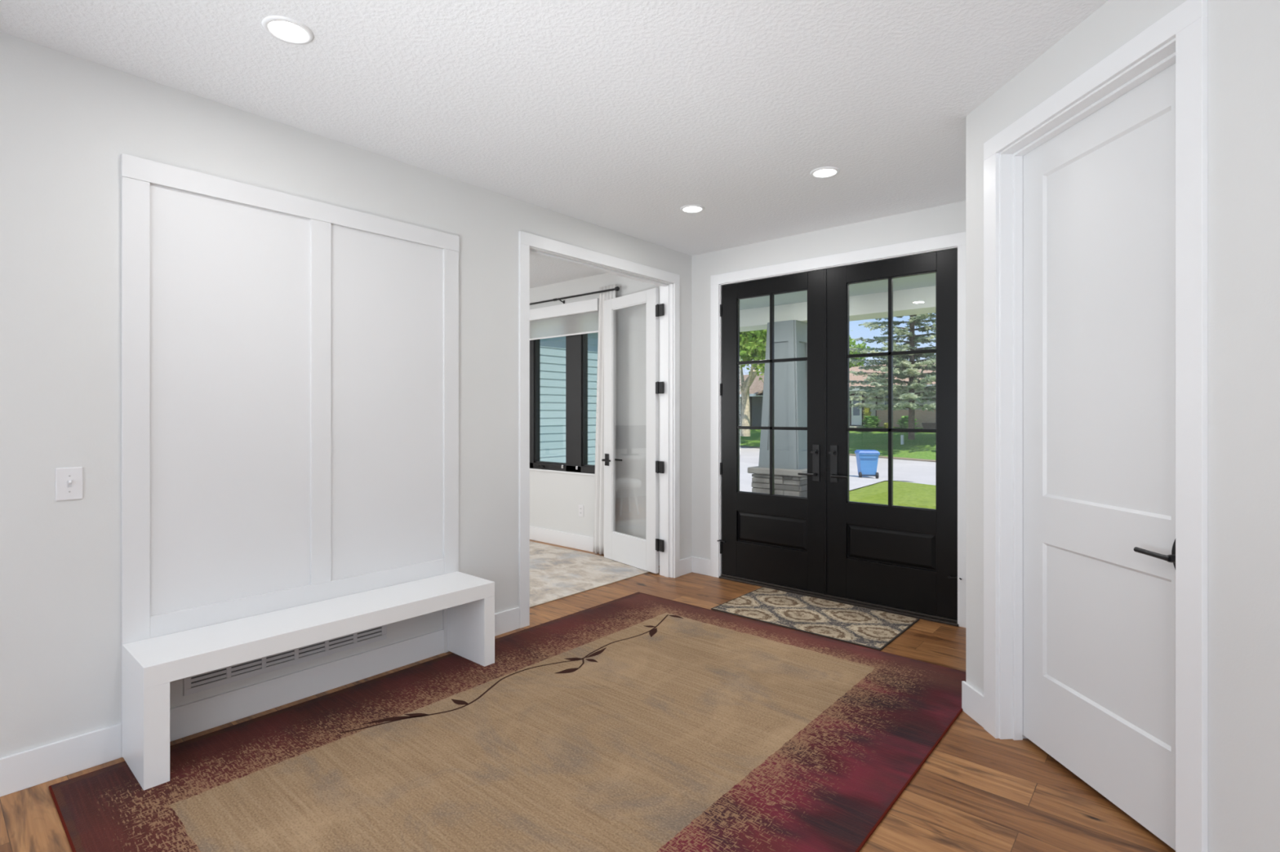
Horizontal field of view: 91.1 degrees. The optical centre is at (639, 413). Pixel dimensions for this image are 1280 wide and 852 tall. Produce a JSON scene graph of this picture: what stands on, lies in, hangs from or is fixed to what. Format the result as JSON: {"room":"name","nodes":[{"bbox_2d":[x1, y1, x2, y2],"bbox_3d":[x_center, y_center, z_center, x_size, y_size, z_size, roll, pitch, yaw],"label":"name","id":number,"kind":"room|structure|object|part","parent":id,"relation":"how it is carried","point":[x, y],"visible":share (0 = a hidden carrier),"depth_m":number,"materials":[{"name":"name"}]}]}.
{"room":"entrance hall","nodes":[
{"label":"entrance hall","id":0,"kind":"room"},
{"bbox_2d":[0,31,691,758],"bbox_3d":[-2.139,0.000,2.544,0.130,2.744,8.070,0,0,41],"label":"wall","id":1,"kind":"structure","parent":0,"point":[67,122],"depth_m":2.46,"materials":[{"name":"white paint"}]},
{"bbox_2d":[55,466,83,501],"bbox_3d":[-2.170,0.267,2.390,0.023,0.124,0.078,0,0,41],"label":"light switch","id":2,"kind":"object","parent":1,"relation":"attached to","point":[68,481],"visible":1,"depth_m":2.39,"materials":[{"name":"white plastic"}]},
{"bbox_2d":[183,624,386,696],"bbox_3d":[-1.647,1.103,3.011,0.007,0.193,0.900,0,0,41],"label":"air vent","id":3,"kind":"object","parent":1,"relation":"in","point":[242,671],"visible":0.44,"depth_m":2.95,"materials":[{"name":"white metal"}]},
{"bbox_2d":[120,153,459,757],"bbox_3d":[-1.567,0.167,3.093,0.021,2.410,1.544,0,0,41],"label":"wall panel","id":4,"kind":"object","parent":1,"relation":"attached to","point":[290,363],"visible":0.89,"depth_m":2.95,"materials":[{"name":"white paint"}]},
{"bbox_3d":[-1.812,-0.058,2.820,0.005,1.779,0.630,0,0,41],"label":"flat panel","id":5,"kind":"part","parent":4,"relation":"part of","materials":[{"name":"white paint"}]},
{"bbox_3d":[-1.567,-0.993,3.093,0.021,0.091,1.544,0,0,41],"label":"rail","id":6,"kind":"part","parent":4,"relation":"part of","materials":[{"name":"white paint"}]},
{"bbox_3d":[-1.571,0.878,3.091,0.017,0.092,1.357,0,0,41],"label":"rail","id":7,"kind":"part","parent":4,"relation":"part of","materials":[{"name":"white paint"}]},
{"bbox_3d":[-1.339,-0.058,3.370,0.005,1.779,0.633,0,0,41],"label":"flat panel","id":8,"kind":"part","parent":4,"relation":"part of","materials":[{"name":"white paint"}]},
{"bbox_2d":[0,556,692,796],"bbox_3d":[-2.130,1.304,2.444,0.014,0.135,7.930,0,0,41],"label":"baseboard","id":9,"kind":"structure","parent":1,"relation":"attached to","point":[19,771],"depth_m":2.81,"materials":[{"name":"white paint"}]},
{"bbox_2d":[518,231,679,628],"bbox_3d":[-0.278,0.101,4.708,0.166,2.543,1.688,0,0,41],"label":"door frame","id":10,"kind":"structure","parent":1,"relation":"attached to","point":[668,282],"depth_m":4.74,"materials":[{"name":"white paint"}]},
{"bbox_2d":[601,288,663,573],"bbox_3d":[-0.061,0.144,5.619,0.153,2.432,0.873,0,0,-38],"label":"door","id":11,"kind":"structure","parent":1,"relation":"in","point":[639,553],"depth_m":5.50,"materials":[{"name":"white paint"}]},
{"bbox_2d":[0,0,1108,288],"bbox_3d":[-1.309,-1.472,1.699,12.200,0.200,8.270,0,0,41],"label":"ceiling","id":12,"kind":"structure","parent":0,"point":[620,116],"depth_m":2.62,"materials":[{"name":"white paint"}]},
{"bbox_2d":[262,15,314,44],"bbox_3d":[-1.257,-1.369,2.245,0.163,0.007,0.163,0,0,41],"label":"recessed light","id":13,"kind":"object","parent":12,"relation":"in","point":[283,28],"visible":1,"depth_m":2.24,"materials":[{"name":"white paint"}]},
{"bbox_2d":[680,204,704,213],"bbox_3d":[0.351,-1.369,4.200,0.163,0.007,0.163,0,0,41],"label":"recessed light","id":14,"kind":"object","parent":12,"relation":"in","point":[689,208],"visible":1,"depth_m":4.19,"materials":[{"name":"white plastic"}]},
{"bbox_2d":[809,166,839,178],"bbox_3d":[1.050,-1.369,3.565,0.163,0.007,0.163,0,0,41],"label":"recessed light","id":15,"kind":"object","parent":12,"relation":"in","point":[826,171],"visible":1,"depth_m":3.56,"materials":[{"name":"white plastic"}]},
{"bbox_2d":[0,539,1175,851],"bbox_3d":[-1.353,1.432,1.647,12.200,0.120,8.135,0,0,41],"label":"floor","id":16,"kind":"structure","parent":0,"point":[976,791],"depth_m":2.26,"materials":[{"name":"brown wood"}]},
{"bbox_2d":[48,591,965,851],"bbox_3d":[-0.186,1.366,2.777,2.382,0.010,3.306,0,0,41],"label":"area rug","id":17,"kind":"object","parent":16,"relation":"on","point":[637,722],"visible":0.94,"depth_m":2.50,"materials":[{"name":"beige fabric"}]},
{"bbox_2d":[121,571,494,790],"bbox_3d":[-1.429,1.140,2.967,0.356,0.442,1.534,0,0,41],"label":"bench","id":18,"kind":"object","parent":17,"relation":"on","point":[148,666],"visible":1,"depth_m":2.66,"materials":[{"name":"white paint"}]},
{"bbox_3d":[-1.903,1.178,2.415,0.356,0.366,0.078,0,0,41],"label":"leg","id":19,"kind":"part","parent":18,"relation":"part of","materials":[{"name":"white paint"}]},
{"bbox_3d":[-1.429,0.957,2.967,0.356,0.076,1.534,0,0,41],"label":"seat","id":20,"kind":"part","parent":18,"relation":"part of","materials":[{"name":"white paint"}]},
{"bbox_3d":[-0.951,1.178,3.524,0.356,0.366,0.067,0,0,41],"label":"leg","id":21,"kind":"part","parent":18,"relation":"part of","materials":[{"name":"white paint"}]},
{"bbox_3d":[-0.460,1.362,3.389,0.238,0.001,2.155,0,0,43],"label":"vine stem","id":22,"kind":"part","parent":17,"relation":"part of","materials":[{"name":"brown fabric"}]},
{"bbox_2d":[529,541,659,607],"bbox_3d":[-1.849,1.368,5.074,2.450,0.008,3.385,0,0,41],"label":"area rug","id":23,"kind":"object","parent":16,"relation":"on","point":[556,573],"visible":0.04,"depth_m":5.40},
{"bbox_2d":[711,586,919,650],"bbox_3d":[1.179,1.367,4.290,1.180,0.008,0.724,0,0,41],"label":"door mat","id":24,"kind":"object","parent":16,"relation":"on","point":[872,628],"visible":1,"depth_m":4.22,"materials":[{"name":"beige fabric"}]},
{"bbox_2d":[719,573,959,626],"bbox_3d":[1.408,1.357,4.705,1.836,0.030,0.168,0,0,41],"label":"threshold","id":25,"kind":"object","parent":16,"relation":"on","point":[936,619],"visible":0.5,"depth_m":4.54,"materials":[{"name":"brown metal"}]},
{"bbox_2d":[529,200,965,559],"bbox_3d":[0.241,0.000,5.727,8.900,2.744,0.140,0,0,41],"label":"wall","id":26,"kind":"structure","parent":0,"point":[555,498],"depth_m":5.44,"materials":[{"name":"white paint"}]},
{"bbox_2d":[529,333,595,474],"bbox_3d":[-0.778,-0.215,6.543,1.210,1.625,0.122,0,0,41],"label":"window","id":27,"kind":"structure","parent":26,"relation":"in","point":[576,346],"depth_m":6.46,"materials":[{"name":"grey"}]},
{"bbox_2d":[529,468,595,475],"bbox_3d":[-0.804,0.606,6.528,1.230,0.015,0.016,0,0,41],"label":"window sill","id":28,"kind":"structure","parent":26,"relation":"attached to","point":[530,468],"depth_m":6.51,"materials":[{"name":"white paint"}]},
{"bbox_2d":[529,297,599,340],"bbox_3d":[-0.841,-0.964,6.523,1.180,0.328,0.061,0,0,41],"label":"roller shade","id":29,"kind":"object","parent":26,"relation":"attached to","point":[579,317],"visible":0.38,"depth_m":6.45,"materials":[{"name":"white fabric"}]},
{"bbox_2d":[529,286,619,305],"bbox_3d":[-0.976,-1.167,6.619,2.090,0.064,0.097,0,0,41],"label":"curtain rod","id":30,"kind":"object","parent":26,"relation":"attached to","point":[617,288],"visible":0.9,"depth_m":6.28,"materials":[{"name":"black metal"}]},
{"bbox_2d":[593,284,616,554],"bbox_3d":[-0.345,0.067,6.063,0.307,2.590,0.038,0,0,41],"label":"curtain","id":31,"kind":"object","parent":30,"relation":"hanging from","point":[598,521],"visible":0.5,"depth_m":6.08,"materials":[{"name":"white fabric"}]},
{"bbox_2d":[578,505,583,516],"bbox_3d":[-0.596,0.982,6.348,0.072,0.116,0.009,0,0,41],"label":"outlet","id":32,"kind":"object","parent":26,"relation":"attached to","point":[580,507],"visible":1,"depth_m":6.34,"materials":[{"name":"white plastic"}]},
{"bbox_2d":[529,525,659,565],"bbox_3d":[-1.426,1.300,7.058,4.635,0.145,0.014,0,0,41],"label":"baseboard","id":33,"kind":"structure","parent":26,"relation":"attached to","point":[542,535],"depth_m":6.51,"materials":[{"name":"white paint"}]},
{"bbox_2d":[692,556,710,576],"bbox_3d":[0.528,1.304,5.378,0.191,0.135,0.014,0,0,41],"label":"baseboard","id":34,"kind":"structure","parent":26,"relation":"attached to","point":[700,566],"depth_m":5.37,"materials":[{"name":"white paint"}]},
{"bbox_2d":[716,269,823,593],"bbox_3d":[1.012,0.132,4.967,0.930,2.412,0.105,0,0,41],"label":"door","id":35,"kind":"structure","parent":26,"relation":"in","point":[771,538],"depth_m":4.96,"materials":[{"name":"black paint"}]},
{"bbox_3d":[1.037,0.922,4.967,0.602,0.228,0.012,0,0,41],"label":"panel","id":36,"kind":"part","parent":35,"relation":"part of","materials":[{"name":"black paint"}]},
{"bbox_3d":[1.259,0.454,4.719,0.133,0.025,0.051,0,0,41],"label":"lever","id":37,"kind":"part","parent":35,"relation":"part of","materials":[{"name":"black metal"}]},
{"bbox_3d":[1.319,0.368,4.707,0.054,0.274,0.009,0,0,41],"label":"handle plate","id":38,"kind":"part","parent":35,"relation":"part of","materials":[{"name":"black metal"}]},
{"bbox_2d":[710,231,965,627],"bbox_3d":[1.405,0.102,4.714,2.000,2.540,0.158,0,0,41],"label":"door frame","id":39,"kind":"structure","parent":26,"relation":"attached to","point":[954,241],"depth_m":4.56,"materials":[{"name":"white paint"}]},
{"bbox_2d":[823,248,961,619],"bbox_3d":[1.726,0.132,4.360,0.944,2.412,0.115,0,0,41],"label":"door","id":40,"kind":"structure","parent":26,"relation":"in","point":[904,557],"depth_m":4.37,"materials":[{"name":"black paint"}]},
{"bbox_3d":[1.425,0.368,4.616,0.054,0.274,0.009,0,0,41],"label":"handle plate","id":41,"kind":"part","parent":40,"relation":"part of","materials":[{"name":"black metal"}]},
{"bbox_3d":[1.446,0.454,4.558,0.133,0.025,0.051,0,0,41],"label":"lever","id":42,"kind":"part","parent":40,"relation":"part of","materials":[{"name":"black metal"}]},
{"bbox_3d":[1.737,0.922,4.366,0.591,0.228,0.012,0,0,41],"label":"panel","id":43,"kind":"part","parent":40,"relation":"part of","materials":[{"name":"black paint"}]},
{"bbox_2d":[965,0,1279,851],"bbox_3d":[1.660,0.000,1.455,0.130,2.744,2.900,0,0,-4],"label":"wall","id":44,"kind":"structure","parent":0,"point":[1244,35],"depth_m":1.67,"materials":[{"name":"white paint"}]},
{"bbox_2d":[961,680,983,727],"bbox_3d":[1.588,1.304,1.456,0.014,0.135,2.912,0,0,-4],"label":"baseboard","id":45,"kind":"structure","parent":44,"relation":"attached to","point":[972,700],"depth_m":2.82,"materials":[{"name":"white paint"}]},
{"bbox_2d":[983,0,1208,851],"bbox_3d":[1.601,0.098,2.243,0.148,2.549,0.996,0,0,-4],"label":"door frame","id":46,"kind":"structure","parent":44,"relation":"attached to","point":[1180,37],"depth_m":2.00,"materials":[{"name":"white paint"}]},
{"bbox_2d":[1022,62,1175,850],"bbox_3d":[1.624,0.130,2.242,0.093,2.440,0.811,0,0,-4],"label":"door","id":47,"kind":"structure","parent":44,"relation":"in","point":[1099,195],"depth_m":2.23,"materials":[{"name":"white paint"}]},
{"bbox_3d":[1.641,-0.315,2.239,0.010,1.291,0.569,0,0,-4],"label":"recessed panel","id":48,"kind":"part","parent":47,"relation":"part of","materials":[{"name":"white paint"}]},
{"bbox_3d":[1.641,0.784,2.239,0.010,0.535,0.569,0,0,-4],"label":"recessed panel","id":49,"kind":"part","parent":47,"relation":"part of","materials":[{"name":"white paint"}]},
{"bbox_3d":[1.620,0.440,1.959,0.049,0.034,0.135,0,0,-4],"label":"lever","id":50,"kind":"part","parent":47,"relation":"part of","materials":[{"name":"black metal"}]},
{"label":"outside","id":51,"kind":"structure","parent":0,"visible":0},
{"bbox_2d":[848,480,935,509],"bbox_3d":[14.213,1.907,-3.826,13.601,0.730,100.001,0,0,-28],"label":"lawn","id":52,"kind":"structure","parent":51,"point":[904,494],"depth_m":15.06,"materials":[{"name":"green plant"}]},
{"bbox_2d":[540,332,598,465],"bbox_3d":[-2.510,0.122,10.841,5.060,2.900,4.030,0,0,41],"label":"wall","id":53,"kind":"structure","parent":52,"relation":"on","point":[553,350],"depth_m":8.59,"materials":[{"name":"teal"}]},
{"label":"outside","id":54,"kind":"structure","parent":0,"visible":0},
{"bbox_2d":[739,426,935,460],"bbox_3d":[73.555,1.188,38.669,320.826,2.071,216.199,0,0,41],"label":"lawn","id":55,"kind":"structure","parent":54,"point":[923,446],"depth_m":36.78,"materials":[{"name":"green plant"}]},
{"bbox_2d":[739,373,764,426],"bbox_3d":[10.543,-1.328,59.588,9.820,4.900,13.600,0,0,-28],"label":"house","id":56,"kind":"structure","parent":55,"relation":"on","point":[756,389],"depth_m":53.12,"materials":[{"name":"grey"}]},
{"bbox_3d":[9.194,-0.228,52.236,0.150,2.700,0.160,0,0,-28],"label":"post","id":57,"kind":"part","parent":56,"relation":"part of","materials":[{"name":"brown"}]},
{"bbox_2d":[739,329,766,436],"bbox_3d":[7.530,-3.775,44.105,12.132,10.747,13.126,0,0,41],"label":"tree","id":58,"kind":"object","parent":55,"relation":"on","point":[753,343],"visible":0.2,"depth_m":39.12,"materials":[{"name":"green plant"}]},
{"bbox_2d":[848,335,875,368],"bbox_3d":[19.525,-3.919,64.425,10.848,9.198,11.010,0,0,35],"label":"tree","id":59,"kind":"object","parent":55,"relation":"on","point":[851,342],"visible":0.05,"depth_m":61.16,"materials":[{"name":"green plant"}]},
{"bbox_2d":[862,406,871,425],"bbox_3d":[15.910,0.151,43.965,0.790,1.770,0.818,0,0,22],"label":"shrub","id":60,"kind":"object","parent":55,"relation":"on","point":[867,412],"visible":0.37,"depth_m":43.83,"materials":[{"name":"yellow plant"}]},
{"bbox_2d":[861,416,884,428],"bbox_3d":[15.640,0.647,42.724,1.691,1.011,1.951,0,0,41],"label":"hosta","id":61,"kind":"object","parent":55,"relation":"on","point":[869,421],"visible":0.77,"depth_m":42.29,"materials":[{"name":"green plant"}]},
{"bbox_2d":[882,422,893,428],"bbox_3d":[16.312,0.876,41.319,1.032,0.557,0.959,0,0,19],"label":"hosta","id":62,"kind":"object","parent":55,"relation":"on","point":[885,424],"visible":0.39,"depth_m":41.24,"materials":[{"name":"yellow plant"}]},
{"bbox_2d":[848,312,935,439],"bbox_3d":[15.132,-6.228,34.652,8.317,15.301,8.564,0,0,-37],"label":"spruce tree","id":63,"kind":"object","parent":55,"relation":"on","point":[909,367],"visible":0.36,"depth_m":34.29,"materials":[{"name":"green plant"}]},
{"bbox_2d":[848,363,935,427],"bbox_3d":[23.645,-1.303,39.862,10.320,5.150,27.200,0,0,-28],"label":"house","id":64,"kind":"structure","parent":55,"relation":"on","point":[855,415],"depth_m":44.06,"materials":[{"name":"grey"}]},
{"bbox_3d":[15.842,-0.528,45.984,0.015,1.300,0.620,0,0,-28],"label":"pane","id":65,"kind":"part","parent":64,"relation":"part of","materials":[{"name":"clear glass"}]},
{"bbox_3d":[15.876,-0.263,46.002,0.060,2.170,0.980,0,0,-28],"label":"storm door","id":66,"kind":"part","parent":64,"relation":"part of","materials":[{"name":"white glass"}]},
{"bbox_3d":[15.911,-0.303,46.020,0.080,2.350,1.340,0,0,-28],"label":"door frame","id":67,"kind":"part","parent":64,"relation":"part of","materials":[{"name":"brown"}]},
{"bbox_2d":[900,435,903,444],"bbox_3d":[14.833,1.524,35.513,0.140,0.650,0.140,0,0,41],"label":"marker post","id":68,"kind":"object","parent":55,"relation":"on","point":[901,436],"visible":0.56,"depth_m":35.45,"materials":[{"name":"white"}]},
{"bbox_2d":[896,415,921,428],"bbox_3d":[17.066,0.630,40.102,1.828,1.013,1.758,0,0,-8],"label":"hosta","id":69,"kind":"object","parent":55,"relation":"on","point":[904,422],"visible":0.42,"depth_m":39.93,"materials":[{"name":"green plant"}]},
{"bbox_2d":[921,422,935,429],"bbox_3d":[18.124,0.833,38.882,1.090,0.550,0.754,0,0,41],"label":"planter","id":70,"kind":"object","parent":55,"relation":"on","point":[926,425],"visible":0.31,"depth_m":38.68,"materials":[{"name":"brown"}]},
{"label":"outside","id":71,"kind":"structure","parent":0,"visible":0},
{"bbox_2d":[739,462,911,492],"bbox_3d":[1.063,1.877,22.101,13.050,0.730,23.231,0,0,-28],"label":"driveway","id":72,"kind":"structure","parent":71,"point":[745,478],"depth_m":19.24,"materials":[{"name":"concrete"}]},
{"bbox_2d":[853,449,879,478],"bbox_3d":[7.859,1.736,21.719,0.725,0.943,0.808,0,0,9],"label":"recycling bin","id":73,"kind":"object","parent":72,"relation":"on","point":[867,460],"visible":0.99,"depth_m":21.47,"materials":[{"name":"blue plastic"}]},
{"bbox_3d":[7.865,1.304,21.760,0.725,0.080,0.726,0,0,9],"label":"lid","id":74,"kind":"part","parent":73,"relation":"part of","materials":[{"name":"plastic"}]},
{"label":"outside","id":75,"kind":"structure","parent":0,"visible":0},
{"bbox_3d":[2.731,1.487,5.248,5.900,0.170,2.380,0,0,41],"label":"floor","id":76,"kind":"structure","parent":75,"visible":0},
{"bbox_2d":[747,320,807,497],"bbox_3d":[1.659,0.192,7.039,0.660,2.420,0.660,0,0,41],"label":"porch column","id":77,"kind":"structure","parent":76,"relation":"on","point":[790,337],"depth_m":6.87,"materials":[{"name":"stone"}]},
{"bbox_2d":[739,285,935,332],"bbox_3d":[2.791,-1.118,6.238,4.900,0.200,0.380,0,0,41],"label":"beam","id":78,"kind":"structure","parent":77,"relation":"on","point":[922,300],"depth_m":6.45,"materials":[{"name":"white paint"}]},
{"bbox_2d":[739,272,935,310],"bbox_3d":[2.240,-1.248,5.637,4.950,0.060,2.330,0,0,41],"label":"ceiling","id":79,"kind":"structure","parent":78,"relation":"on","point":[924,280],"depth_m":6.18,"materials":[{"name":"grey paint"}]},
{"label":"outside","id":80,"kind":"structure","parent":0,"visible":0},
{"bbox_2d":[739,446,935,484],"bbox_3d":[19.318,2.253,10.156,170.519,0.014,74.179,0,0,41],"label":"street","id":81,"kind":"structure","parent":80,"point":[915,471],"depth_m":26.54,"materials":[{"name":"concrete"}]},
{"bbox_2d":[739,445,935,462],"bbox_3d":[22.992,2.204,12.087,167.575,0.036,66.741,0,0,41],"label":"kerb","id":82,"kind":"object","parent":81,"relation":"on","point":[901,458],"depth_m":31.39,"materials":[{"name":"grey concrete"}]}
]}

